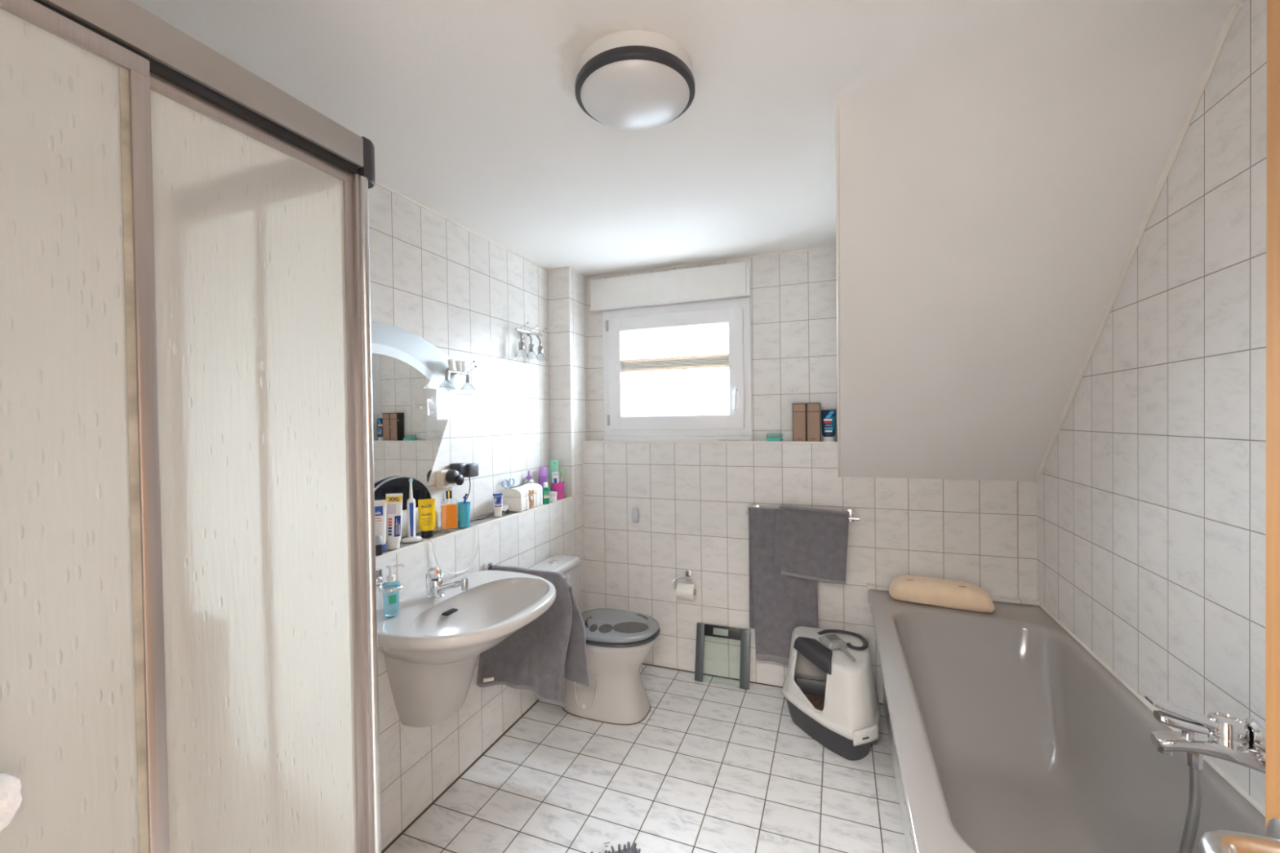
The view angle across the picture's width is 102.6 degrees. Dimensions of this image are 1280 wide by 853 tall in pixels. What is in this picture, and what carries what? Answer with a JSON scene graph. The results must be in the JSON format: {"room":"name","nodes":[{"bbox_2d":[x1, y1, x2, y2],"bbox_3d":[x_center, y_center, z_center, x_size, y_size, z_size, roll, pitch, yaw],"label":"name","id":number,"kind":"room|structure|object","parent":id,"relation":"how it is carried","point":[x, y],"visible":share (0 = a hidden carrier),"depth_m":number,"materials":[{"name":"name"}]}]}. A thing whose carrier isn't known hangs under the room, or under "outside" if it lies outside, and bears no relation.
{"room":"bathroom","nodes":[
{"label":"bathroom","id":0,"kind":"room"},
{"bbox_2d":[375,534,382,545],"bbox_3d":[-0.892,0.385,1.742,0.030,0.032,0.030,-1,1,-27],"label":"cap","id":1,"kind":"object","parent":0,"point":[379,541],"depth_m":1.73,"materials":[{"name":"white plastic"}]},
{"bbox_2d":[368,184,550,526],"bbox_3d":[-1.047,0.258,2.094,0.235,2.360,3.350,-1,1,21],"label":"wall","id":2,"kind":"structure","parent":0,"point":[433,279],"depth_m":2.45,"materials":[{"name":"tile"}]},
{"bbox_2d":[370,320,462,488],"bbox_3d":[-0.982,0.020,1.930,0.006,0.827,0.950,-1,1,21],"label":"mirror","id":3,"kind":"object","parent":2,"relation":"attached to","point":[411,412],"visible":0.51,"depth_m":2.05,"materials":[{"name":"clear glass"}]},
{"bbox_2d":[439,359,476,390],"bbox_3d":[-0.810,-0.233,2.272,0.076,0.133,0.208,-1,1,21],"label":"lamp","id":4,"kind":"object","parent":3,"relation":"attached to","point":[460,366],"visible":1,"depth_m":2.26,"materials":[{"name":"metal"}]},
{"bbox_2d":[435,469,453,488],"bbox_3d":[-0.848,0.229,2.231,0.039,0.080,0.080,-1,1,21],"label":"power socket","id":5,"kind":"object","parent":2,"relation":"attached to","point":[441,482],"visible":0.56,"depth_m":2.20,"materials":[{"name":"beige plastic"}]},
{"bbox_2d":[445,469,464,485],"bbox_3d":[-0.802,0.221,2.218,0.056,0.069,0.065,-1,1,21],"label":"power adapter","id":6,"kind":"object","parent":5,"relation":"attached to","point":[452,476],"visible":1,"depth_m":2.20,"materials":[{"name":"grey plastic"}]},
{"bbox_2d":[449,462,478,499],"bbox_3d":[-0.789,0.264,2.301,0.094,0.200,0.142,-1,1,21],"label":"charger","id":7,"kind":"object","parent":2,"relation":"attached to","point":[469,470],"visible":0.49,"depth_m":2.30,"materials":[{"name":"grey plastic"}]},
{"bbox_2d":[514,321,546,361],"bbox_3d":[-0.605,-0.464,2.797,0.098,0.190,0.257,-1,1,21],"label":"wall lamp","id":8,"kind":"object","parent":2,"relation":"attached to","point":[522,333],"visible":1,"depth_m":2.78,"materials":[{"name":"silver metal"}]},
{"bbox_2d":[375,181,836,278],"bbox_3d":[-0.641,-0.925,2.161,3.298,0.008,1.303,-1,1,-40],"label":"trim","id":9,"kind":"structure","parent":2,"relation":"attached to","point":[376,182],"depth_m":2.78,"materials":[{"name":"white plastic"}]},
{"bbox_2d":[375,494,585,852],"bbox_3d":[-0.758,0.932,2.260,0.174,1.000,2.005,-1,1,21],"label":"wall","id":10,"kind":"structure","parent":0,"point":[417,765],"depth_m":2.08,"materials":[{"name":"tile"}]},
{"bbox_2d":[375,534,382,555],"bbox_3d":[-0.892,0.403,1.742,0.030,0.068,0.030,-1,1,-27],"label":"bottle","id":11,"kind":"object","parent":10,"relation":"on","point":[379,546],"visible":0.78,"depth_m":1.73,"materials":[{"name":"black plastic"}]},
{"bbox_2d":[374,499,386,551],"bbox_3d":[-0.914,0.347,1.779,0.044,0.180,0.054,0,1,36],"label":"tube","id":12,"kind":"object","parent":10,"relation":"on","point":[380,505],"visible":0.48,"depth_m":1.77,"materials":[{"name":"white plastic"}]},
{"bbox_2d":[375,568,404,592],"bbox_3d":[-0.834,0.505,1.681,0.124,0.060,0.078,-1,1,21],"label":"holder","id":13,"kind":"object","parent":10,"relation":"attached to","point":[379,571],"visible":0.67,"depth_m":1.69,"materials":[{"name":"silver metal"}]},
{"bbox_2d":[382,563,404,617],"bbox_3d":[-0.804,0.531,1.670,0.070,0.166,0.052,-1,1,21],"label":"soap dispenser","id":14,"kind":"object","parent":13,"relation":"in","point":[391,600],"visible":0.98,"depth_m":1.66,"materials":[{"name":"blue plastic"}]},
{"bbox_2d":[382,580,399,617],"bbox_3d":[-0.812,0.559,1.673,0.052,0.110,0.052,-1,1,21],"label":"bottle","id":15,"kind":"object","parent":14,"relation":"on","point":[391,600],"depth_m":1.65,"materials":[{"name":"blue plastic"}]},
{"bbox_2d":[389,594,396,604],"bbox_3d":[-0.798,0.558,1.654,0.022,0.028,0.003,-1,1,-37],"label":"print","id":16,"kind":"object","parent":14,"relation":"attached to","point":[393,597],"depth_m":1.65},
{"bbox_2d":[386,493,402,549],"bbox_3d":[-0.878,0.337,1.831,0.058,0.198,0.040,-1,1,-27],"label":"toothpaste tube","id":17,"kind":"object","parent":10,"relation":"on","point":[393,501],"visible":0.94,"depth_m":1.82,"materials":[{"name":"white plastic"}]},
{"bbox_2d":[373,475,431,537],"bbox_3d":[-0.940,0.314,1.994,0.018,0.241,0.343,-1,1,21],"label":"mirror","id":18,"kind":"object","parent":10,"relation":"on","point":[401,484],"visible":0.46,"depth_m":2.02,"materials":[{"name":"metal"}]},
{"bbox_2d":[417,498,435,537],"bbox_3d":[-0.835,0.359,2.009,0.062,0.148,0.038,-1,1,-27],"label":"tube","id":19,"kind":"object","parent":10,"relation":"on","point":[426,508],"visible":1,"depth_m":2.00,"materials":[{"name":"yellow plastic"}]},
{"bbox_2d":[433,504,438,531],"bbox_3d":[-0.852,0.377,2.117,0.030,0.109,0.026,-1,1,-27],"label":"bottle","id":20,"kind":"object","parent":10,"relation":"on","point":[436,527],"visible":0.27,"depth_m":2.11,"materials":[{"name":"plastic"}]},
{"bbox_2d":[401,488,479,573],"bbox_3d":[-0.828,0.432,2.076,0.168,0.338,0.340,-1,1,20],"label":"charger","id":21,"kind":"object","parent":10,"relation":"on","point":[406,540],"visible":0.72,"depth_m":1.95,"materials":[{"name":"white plastic"}]},
{"bbox_2d":[406,478,415,537],"bbox_3d":[-0.866,0.308,1.940,0.031,0.223,0.033,-1,1,-27],"label":"electric toothbrush","id":22,"kind":"object","parent":21,"relation":"on","point":[411,502],"visible":1,"depth_m":1.93,"materials":[{"name":"white plastic"}]},
{"bbox_2d":[440,488,457,531],"bbox_3d":[-0.790,0.345,2.119,0.065,0.172,0.032,-1,1,-27],"label":"perfume bottle","id":23,"kind":"object","parent":10,"relation":"on","point":[449,513],"visible":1,"depth_m":2.11,"materials":[{"name":"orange glass"}]},
{"bbox_2d":[455,502,470,528],"bbox_3d":[-0.755,0.378,2.190,0.060,0.103,0.060,-1,1,-27],"label":"cup","id":24,"kind":"object","parent":10,"relation":"on","point":[464,509],"visible":0.97,"depth_m":2.17,"materials":[{"name":"plastic"}]},
{"bbox_2d":[457,493,467,525],"bbox_3d":[-0.754,0.354,2.183,0.016,0.135,0.046,0,1,38],"label":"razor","id":25,"kind":"object","parent":24,"relation":"in","point":[466,495],"visible":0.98,"depth_m":2.19,"materials":[{"name":"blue plastic"}]},
{"bbox_2d":[376,570,555,727],"bbox_3d":[-0.577,0.835,1.809,0.508,0.445,0.676,-1,1,21],"label":"washbasin","id":26,"kind":"object","parent":10,"relation":"attached to","point":[431,650],"visible":0.95,"depth_m":1.77,"materials":[{"name":"grey ceramic"}]},
{"bbox_2d":[425,565,468,599],"bbox_3d":[-0.697,0.563,1.838,0.183,0.117,0.060,-1,1,21],"label":"tap","id":27,"kind":"object","parent":26,"relation":"on","point":[436,589],"visible":1,"depth_m":1.83,"materials":[{"name":"silver metal"}]},
{"bbox_2d":[376,570,555,664],"bbox_3d":[-0.579,0.693,1.807,0.508,0.161,0.676,-1,1,21],"label":"basin","id":28,"kind":"object","parent":26,"relation":"in","point":[460,625],"depth_m":1.76,"materials":[{"name":"grey ceramic"}]},
{"bbox_2d":[375,496,573,559],"bbox_3d":[-0.726,0.435,2.165,0.014,0.010,1.867,-1,1,20],"label":"trim","id":29,"kind":"structure","parent":10,"relation":"attached to","point":[420,544],"depth_m":2.11,"materials":[{"name":"white plastic"}]},
{"bbox_2d":[469,513,493,522],"bbox_3d":[-0.725,0.422,2.378,0.023,0.008,0.234,-1,1,18],"label":"charging cable","id":30,"kind":"object","parent":10,"relation":"on","point":[491,513],"visible":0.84,"depth_m":2.35,"materials":[{"name":"black plastic"}]},
{"bbox_2d":[493,493,502,516],"bbox_3d":[-0.674,0.371,2.429,0.046,0.108,0.030,-1,1,-27],"label":"tube","id":31,"kind":"object","parent":10,"relation":"on","point":[497,498],"visible":1,"depth_m":2.42,"materials":[{"name":"white plastic"}]},
{"bbox_2d":[502,503,509,514],"bbox_3d":[-0.652,0.399,2.475,0.038,0.050,0.029,-1,1,-15],"label":"beard shaver","id":32,"kind":"object","parent":10,"relation":"on","point":[504,506],"visible":0.93,"depth_m":2.47,"materials":[{"name":"white plastic"}]},
{"bbox_2d":[502,477,515,488],"bbox_3d":[-0.683,0.345,2.661,0.008,0.154,0.107,-1,1,21],"label":"scissors","id":33,"kind":"object","parent":10,"relation":"on","point":[504,480],"visible":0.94,"depth_m":2.65,"materials":[{"name":"blue plastic"}]},
{"bbox_2d":[500,483,542,511],"bbox_3d":[-0.601,0.362,2.642,0.123,0.113,0.226,-1,1,17],"label":"box","id":34,"kind":"object","parent":10,"relation":"on","point":[526,496],"visible":1,"depth_m":2.56,"materials":[{"name":"white wood"}]},
{"bbox_2d":[509,476,532,488],"bbox_3d":[-0.607,0.286,2.624,0.012,0.040,0.199,-1,1,19],"label":"comb","id":35,"kind":"object","parent":34,"relation":"on","point":[530,478],"visible":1,"depth_m":2.64,"materials":[{"name":"plastic"}]},
{"bbox_2d":[483,561,568,580],"bbox_3d":[-0.493,0.627,2.211,0.392,0.060,0.038,-1,1,14],"label":"towel holder","id":36,"kind":"object","parent":10,"relation":"attached to","point":[487,566],"visible":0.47,"depth_m":2.24,"materials":[{"name":"silver metal"}]},
{"bbox_2d":[524,470,533,484],"bbox_3d":[-0.611,0.331,2.824,0.050,0.177,0.050,-1,1,-27],"label":"bottle","id":37,"kind":"object","parent":10,"relation":"on","point":[528,476],"visible":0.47,"depth_m":2.81,"materials":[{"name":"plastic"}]},
{"bbox_2d":[476,564,589,706],"bbox_3d":[-0.463,0.876,2.189,0.462,0.537,0.187,-1,1,21],"label":"hand towel","id":38,"kind":"object","parent":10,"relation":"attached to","point":[538,658],"visible":0.62,"depth_m":2.17,"materials":[{"name":"grey fabric"}]},
{"bbox_2d":[538,466,547,488],"bbox_3d":[-0.555,0.323,2.934,0.050,0.188,0.050,-1,1,-27],"label":"spray can","id":39,"kind":"object","parent":10,"relation":"on","point":[543,477],"visible":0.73,"depth_m":2.91,"materials":[{"name":"purple plastic"}]},
{"bbox_2d":[542,482,549,504],"bbox_3d":[-0.509,0.361,2.767,0.034,0.116,0.027,-1,1,-27],"label":"mouthwash bottle","id":40,"kind":"object","parent":10,"relation":"on","point":[545,490],"visible":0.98,"depth_m":2.76,"materials":[{"name":"green plastic"}]},
{"bbox_2d":[549,491,557,502],"bbox_3d":[-0.485,0.391,2.852,0.047,0.052,0.047,-1,1,-27],"label":"jar","id":41,"kind":"object","parent":10,"relation":"on","point":[553,495],"visible":0.91,"depth_m":2.83,"materials":[{"name":"plastic"}]},
{"bbox_2d":[549,459,558,491],"bbox_3d":[-0.501,0.306,2.999,0.048,0.220,0.029,-1,1,-27],"label":"bottle","id":42,"kind":"object","parent":10,"relation":"on","point":[553,464],"visible":0.47,"depth_m":2.98,"materials":[{"name":"plastic"}]},
{"bbox_2d":[551,481,564,499],"bbox_3d":[-0.470,0.369,2.951,0.072,0.094,0.072,-1,1,-27],"label":"cup","id":43,"kind":"object","parent":10,"relation":"on","point":[558,487],"visible":0.77,"depth_m":2.92,"materials":[{"name":"plastic"}]},
{"bbox_2d":[551,471,559,483],"bbox_3d":[-0.484,0.336,2.943,0.044,0.151,0.028,-1,1,-27],"label":"toothpaste","id":44,"kind":"object","parent":43,"relation":"in","point":[555,475],"visible":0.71,"depth_m":2.94,"materials":[{"name":"white plastic"}]},
{"bbox_2d":[560,470,563,483],"bbox_3d":[-0.451,0.332,2.956,0.016,0.158,0.016,-1,1,-27],"label":"toothbrush","id":45,"kind":"object","parent":43,"relation":"in","point":[562,471],"visible":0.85,"depth_m":2.95,"materials":[{"name":"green plastic"}]},
{"bbox_2d":[381,663,883,852],"bbox_3d":[0.107,1.421,1.941,1.719,0.006,1.995,-1,1,21],"label":"trim","id":46,"kind":"structure","parent":10,"relation":"attached to","point":[522,715],"depth_m":2.27,"materials":[{"name":"white tile"}]},
{"bbox_2d":[547,267,589,497],"bbox_3d":[-0.436,-0.264,3.167,0.145,1.360,0.234,-1,1,21],"label":"column","id":47,"kind":"structure","parent":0,"point":[567,311],"depth_m":3.07,"materials":[{"name":"tile"}]},
{"bbox_2d":[383,664,906,852],"bbox_3d":[0.190,1.487,1.641,2.950,0.120,3.350,-1,1,21],"label":"floor","id":48,"kind":"structure","parent":0,"point":[714,765],"depth_m":2.02,"materials":[{"name":"tile"}]},
{"bbox_2d":[0,0,381,852],"bbox_3d":[-1.002,0.438,0.857,0.728,2.030,0.764,-1,1,21],"label":"cabin","id":49,"kind":"object","parent":48,"relation":"on","point":[188,654],"visible":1,"depth_m":0.75,"materials":[{"name":"white plastic"}]},
{"bbox_2d":[0,773,22,831],"bbox_3d":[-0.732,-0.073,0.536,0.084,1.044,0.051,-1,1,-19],"label":"bath puff","id":50,"kind":"object","parent":49,"relation":"hanging from","point":[11,798],"visible":1,"depth_m":0.56,"materials":[{"name":"white fabric"}]},
{"bbox_2d":[527,555,660,725],"bbox_3d":[-0.209,1.055,2.599,0.627,0.730,0.407,-1,1,21],"label":"toilet","id":51,"kind":"object","parent":48,"relation":"on","point":[618,642],"visible":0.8,"depth_m":2.48,"materials":[{"name":"grey white ceramic"},{"name":"grey plastic"}]},
{"bbox_2d":[590,841,640,852],"bbox_3d":[-0.173,1.423,1.320,0.573,0.024,0.805,-1,1,-17],"label":"bath mat","id":52,"kind":"object","parent":48,"relation":"on","point":[608,848],"visible":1,"depth_m":1.72,"materials":[{"name":"grey fabric"}]},
{"bbox_2d":[694,622,751,689],"bbox_3d":[0.453,1.260,2.821,0.300,0.297,0.083,-1,1,21],"label":"bathroom scale","id":53,"kind":"object","parent":48,"relation":"on","point":[743,635],"visible":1,"depth_m":2.83,"materials":[{"name":"grey plastic"}]},
{"bbox_2d":[782,626,879,760],"bbox_3d":[0.868,1.203,2.359,0.428,0.410,0.478,-1,1,21],"label":"box","id":54,"kind":"object","parent":48,"relation":"on","point":[837,706],"visible":0.94,"depth_m":2.25,"materials":[{"name":"grey plastic"}]},
{"bbox_2d":[786,676,872,760],"bbox_3d":[0.873,1.349,2.366,0.417,0.117,0.455,-1,1,21],"label":"tray","id":55,"kind":"object","parent":54,"relation":"on","point":[842,744],"depth_m":2.27,"materials":[{"name":"grey plastic"}]},
{"bbox_2d":[818,634,856,661],"bbox_3d":[0.904,0.994,2.315,0.095,0.031,0.233,-1,1,-8],"label":"scoop","id":56,"kind":"object","parent":54,"relation":"on","point":[831,642],"visible":1,"depth_m":2.34,"materials":[{"name":"grey plastic"}]},
{"bbox_2d":[867,589,1265,852],"bbox_3d":[1.156,1.119,1.612,0.710,0.590,1.841,-1,1,21],"label":"bathtub","id":57,"kind":"object","parent":48,"relation":"on","point":[1006,735],"visible":0.98,"depth_m":1.75,"materials":[{"name":"grey ceramic"}]},
{"bbox_2d":[888,575,995,613],"bbox_3d":[1.373,0.758,2.352,0.419,0.102,0.176,0,1,27],"label":"pillow","id":58,"kind":"object","parent":57,"relation":"on","point":[953,594],"visible":1,"depth_m":2.29,"materials":[{"name":"beige plastic"}]},
{"bbox_2d":[129,0,1244,276],"bbox_3d":[0.156,-1.008,1.609,2.950,0.150,3.350,-1,1,21],"label":"ceiling","id":59,"kind":"structure","parent":0,"point":[470,112],"depth_m":1.48,"materials":[{"name":"white paint"}]},
{"bbox_2d":[574,30,694,130],"bbox_3d":[-0.013,-0.876,1.341,0.312,0.102,0.312,-1,1,21],"label":"ceiling lamp","id":60,"kind":"object","parent":59,"relation":"attached to","point":[628,80],"visible":1,"depth_m":1.26,"materials":[{"name":"white plastic"}]},
{"bbox_2d":[586,247,837,441],"bbox_3d":[0.736,0.222,3.027,2.897,2.360,0.329,-1,1,21],"label":"wall","id":61,"kind":"structure","parent":0,"point":[793,295],"depth_m":2.82,"materials":[{"name":"tile"}]},
{"bbox_2d":[589,260,750,312],"bbox_3d":[0.153,-0.818,3.024,0.979,0.194,0.058,-1,1,21],"label":"box","id":62,"kind":"object","parent":61,"relation":"attached to","point":[730,280],"visible":1,"depth_m":2.98,"materials":[{"name":"white plastic"}]},
{"bbox_2d":[602,297,752,441],"bbox_3d":[0.198,-0.317,3.034,0.910,0.808,0.164,-1,1,21],"label":"window","id":63,"kind":"structure","parent":61,"relation":"in","point":[735,313],"depth_m":3.00,"materials":[{"name":"white plastic"}]},
{"bbox_2d":[620,353,728,373],"bbox_3d":[0.195,-0.372,3.025,0.690,0.077,0.026,-1,1,21],"label":"blind","id":64,"kind":"object","parent":63,"relation":"attached to","point":[709,361],"visible":0.82,"depth_m":3.01,"materials":[{"name":"beige fabric"}]},
{"bbox_2d":[583,443,1037,703],"bbox_3d":[0.751,0.744,2.802,2.317,1.321,0.096,-1,1,21],"label":"wall","id":65,"kind":"structure","parent":0,"point":[692,500],"depth_m":2.82,"materials":[{"name":"tile"}]},
{"bbox_2d":[631,507,639,523],"bbox_3d":[-0.026,0.525,3.027,0.042,0.090,0.032,-1,1,21],"label":"wall hook","id":66,"kind":"object","parent":65,"relation":"attached to","point":[635,513],"visible":1,"depth_m":3.02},
{"bbox_2d":[671,569,697,593],"bbox_3d":[0.260,0.872,2.902,0.145,0.107,0.073,-1,1,21],"label":"holder","id":67,"kind":"object","parent":65,"relation":"attached to","point":[688,572],"visible":0.76,"depth_m":2.91,"materials":[{"name":"silver metal"}]},
{"bbox_2d":[675,582,696,599],"bbox_3d":[0.260,0.924,2.870,0.097,0.084,0.084,-1,1,21],"label":"toilet roll","id":68,"kind":"object","parent":67,"relation":"on","point":[683,591],"visible":1,"depth_m":2.84,"materials":[{"name":"white paper"}]},
{"bbox_2d":[571,440,837,497],"bbox_3d":[0.310,0.250,2.841,1.481,0.332,0.152,-1,1,21],"label":"trim","id":69,"kind":"structure","parent":65,"relation":"attached to","point":[583,442],"depth_m":2.94,"materials":[{"name":"white plastic"}]},
{"bbox_2d":[717,440,739,441],"bbox_3d":[0.497,0.080,2.877,0.128,0.009,0.024,-1,1,21],"label":"file","id":70,"kind":"object","parent":65,"relation":"on","point":[717,440],"visible":0.7,"depth_m":2.86,"materials":[{"name":"metal"}]},
{"bbox_2d":[766,433,782,441],"bbox_3d":[0.734,0.060,2.796,0.084,0.046,0.060,-1,1,21],"label":"soap dish","id":71,"kind":"object","parent":65,"relation":"on","point":[767,439],"visible":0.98,"depth_m":2.77,"materials":[{"name":"teal plastic"}]},
{"bbox_2d":[792,403,806,441],"bbox_3d":[0.860,-0.021,2.759,0.069,0.205,0.067,-1,1,21],"label":"carton","id":72,"kind":"object","parent":65,"relation":"on","point":[799,410],"visible":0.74,"depth_m":2.73,"materials":[{"name":"brown cardboard"}]},
{"bbox_2d":[746,504,860,521],"bbox_3d":[0.841,0.454,2.670,0.561,0.066,0.076,-1,1,21],"label":"towel rail","id":73,"kind":"object","parent":65,"relation":"attached to","point":[851,511],"visible":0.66,"depth_m":2.60,"materials":[{"name":"silver metal"}]},
{"bbox_2d":[747,506,817,665],"bbox_3d":[0.745,0.836,2.679,0.361,0.809,0.087,-1,1,21],"label":"bath towel","id":74,"kind":"object","parent":73,"relation":"hanging from","point":[779,603],"visible":0.7,"depth_m":2.68,"materials":[{"name":"grey fabric"}]},
{"bbox_2d":[773,505,848,584],"bbox_3d":[0.874,0.595,2.624,0.370,0.370,0.103,-1,1,21],"label":"folded towel","id":75,"kind":"object","parent":73,"relation":"hanging from","point":[810,544],"visible":1,"depth_m":2.58,"materials":[{"name":"grey fabric"}]},
{"bbox_2d":[806,403,821,441],"bbox_3d":[0.927,-0.022,2.734,0.069,0.205,0.067,-1,1,21],"label":"carton","id":76,"kind":"object","parent":65,"relation":"on","point":[813,410],"visible":0.85,"depth_m":2.70,"materials":[{"name":"brown cardboard"}]},
{"bbox_2d":[821,409,835,441],"bbox_3d":[0.993,-0.004,2.698,0.072,0.168,0.036,0,1,23],"label":"tube","id":77,"kind":"object","parent":65,"relation":"on","point":[828,417],"visible":0.97,"depth_m":2.69,"materials":[{"name":"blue plastic"}]},
{"bbox_2d":[835,99,839,477],"bbox_3d":[0.794,-0.337,2.049,0.011,1.217,1.249,-1,1,21],"label":"trim","id":78,"kind":"structure","parent":65,"relation":"attached to","point":[837,102],"depth_m":1.80,"materials":[{"name":"white plastic"}]},
{"bbox_2d":[866,582,869,597],"bbox_3d":[1.148,0.822,2.576,0.010,0.060,0.043,-1,1,21],"label":"trim","id":79,"kind":"structure","parent":65,"relation":"attached to","point":[868,584],"depth_m":2.56,"materials":[{"name":"white plastic"}]},
{"bbox_2d":[869,583,1040,606],"bbox_3d":[1.477,0.819,2.451,0.712,0.051,0.042,-1,1,21],"label":"trim","id":80,"kind":"structure","parent":65,"relation":"attached to","point":[873,587],"depth_m":2.36,"materials":[{"name":"tile"}]},
{"bbox_2d":[837,0,1242,481],"bbox_3d":[1.152,-0.341,1.812,0.840,1.215,1.623,-1,1,21],"label":"ceiling","id":81,"kind":"structure","parent":0,"point":[1002,165],"depth_m":1.57,"materials":[{"name":"white paint"}]},
{"bbox_2d":[1036,0,1266,809],"bbox_3d":[1.454,0.236,1.133,0.200,2.360,3.350,-1,1,21],"label":"wall","id":82,"kind":"structure","parent":0,"point":[1151,486],"depth_m":1.33,"materials":[{"name":"tile"}]},
{"bbox_2d":[1033,1,1243,484],"bbox_3d":[1.570,-0.344,1.738,0.018,1.230,1.272,-1,1,21],"label":"trim","id":83,"kind":"structure","parent":82,"relation":"attached to","point":[1228,24],"depth_m":1.45,"materials":[{"name":"white plastic"}]},
{"bbox_2d":[1038,603,1265,817],"bbox_3d":[1.484,0.818,1.484,0.012,0.014,1.767,-1,1,21],"label":"trim","id":84,"kind":"structure","parent":82,"relation":"attached to","point":[1220,771],"depth_m":1.50,"materials":[{"name":"white plastic"}]},
{"bbox_2d":[1144,695,1265,852],"bbox_3d":[1.110,0.926,1.057,0.436,0.689,0.213,-1,1,12],"label":"mixer","id":85,"kind":"object","parent":82,"relation":"attached to","point":[1224,736],"visible":0.94,"depth_m":1.06,"materials":[{"name":"silver metal"}]},
{"bbox_2d":[1242,718,1265,753],"bbox_3d":[1.223,0.632,0.946,0.037,0.078,0.235,-1,1,10],"label":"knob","id":86,"kind":"object","parent":85,"relation":"attached to","point":[1257,732],"visible":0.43,"depth_m":1.02,"materials":[{"name":"silver metal"}]},
{"bbox_3d":[-0.372,0.273,0.137,2.897,2.360,0.120,-1,1,21],"label":"wall","id":87,"kind":"structure","parent":0,"visible":0},
{"bbox_2d":[1199,0,1279,852],"bbox_3d":[0.480,0.438,0.218,0.116,1.994,0.616,-1,1,21],"label":"door","id":88,"kind":"structure","parent":87,"relation":"in","point":[1217,841],"depth_m":0.48,"materials":[{"name":"brown wood"}]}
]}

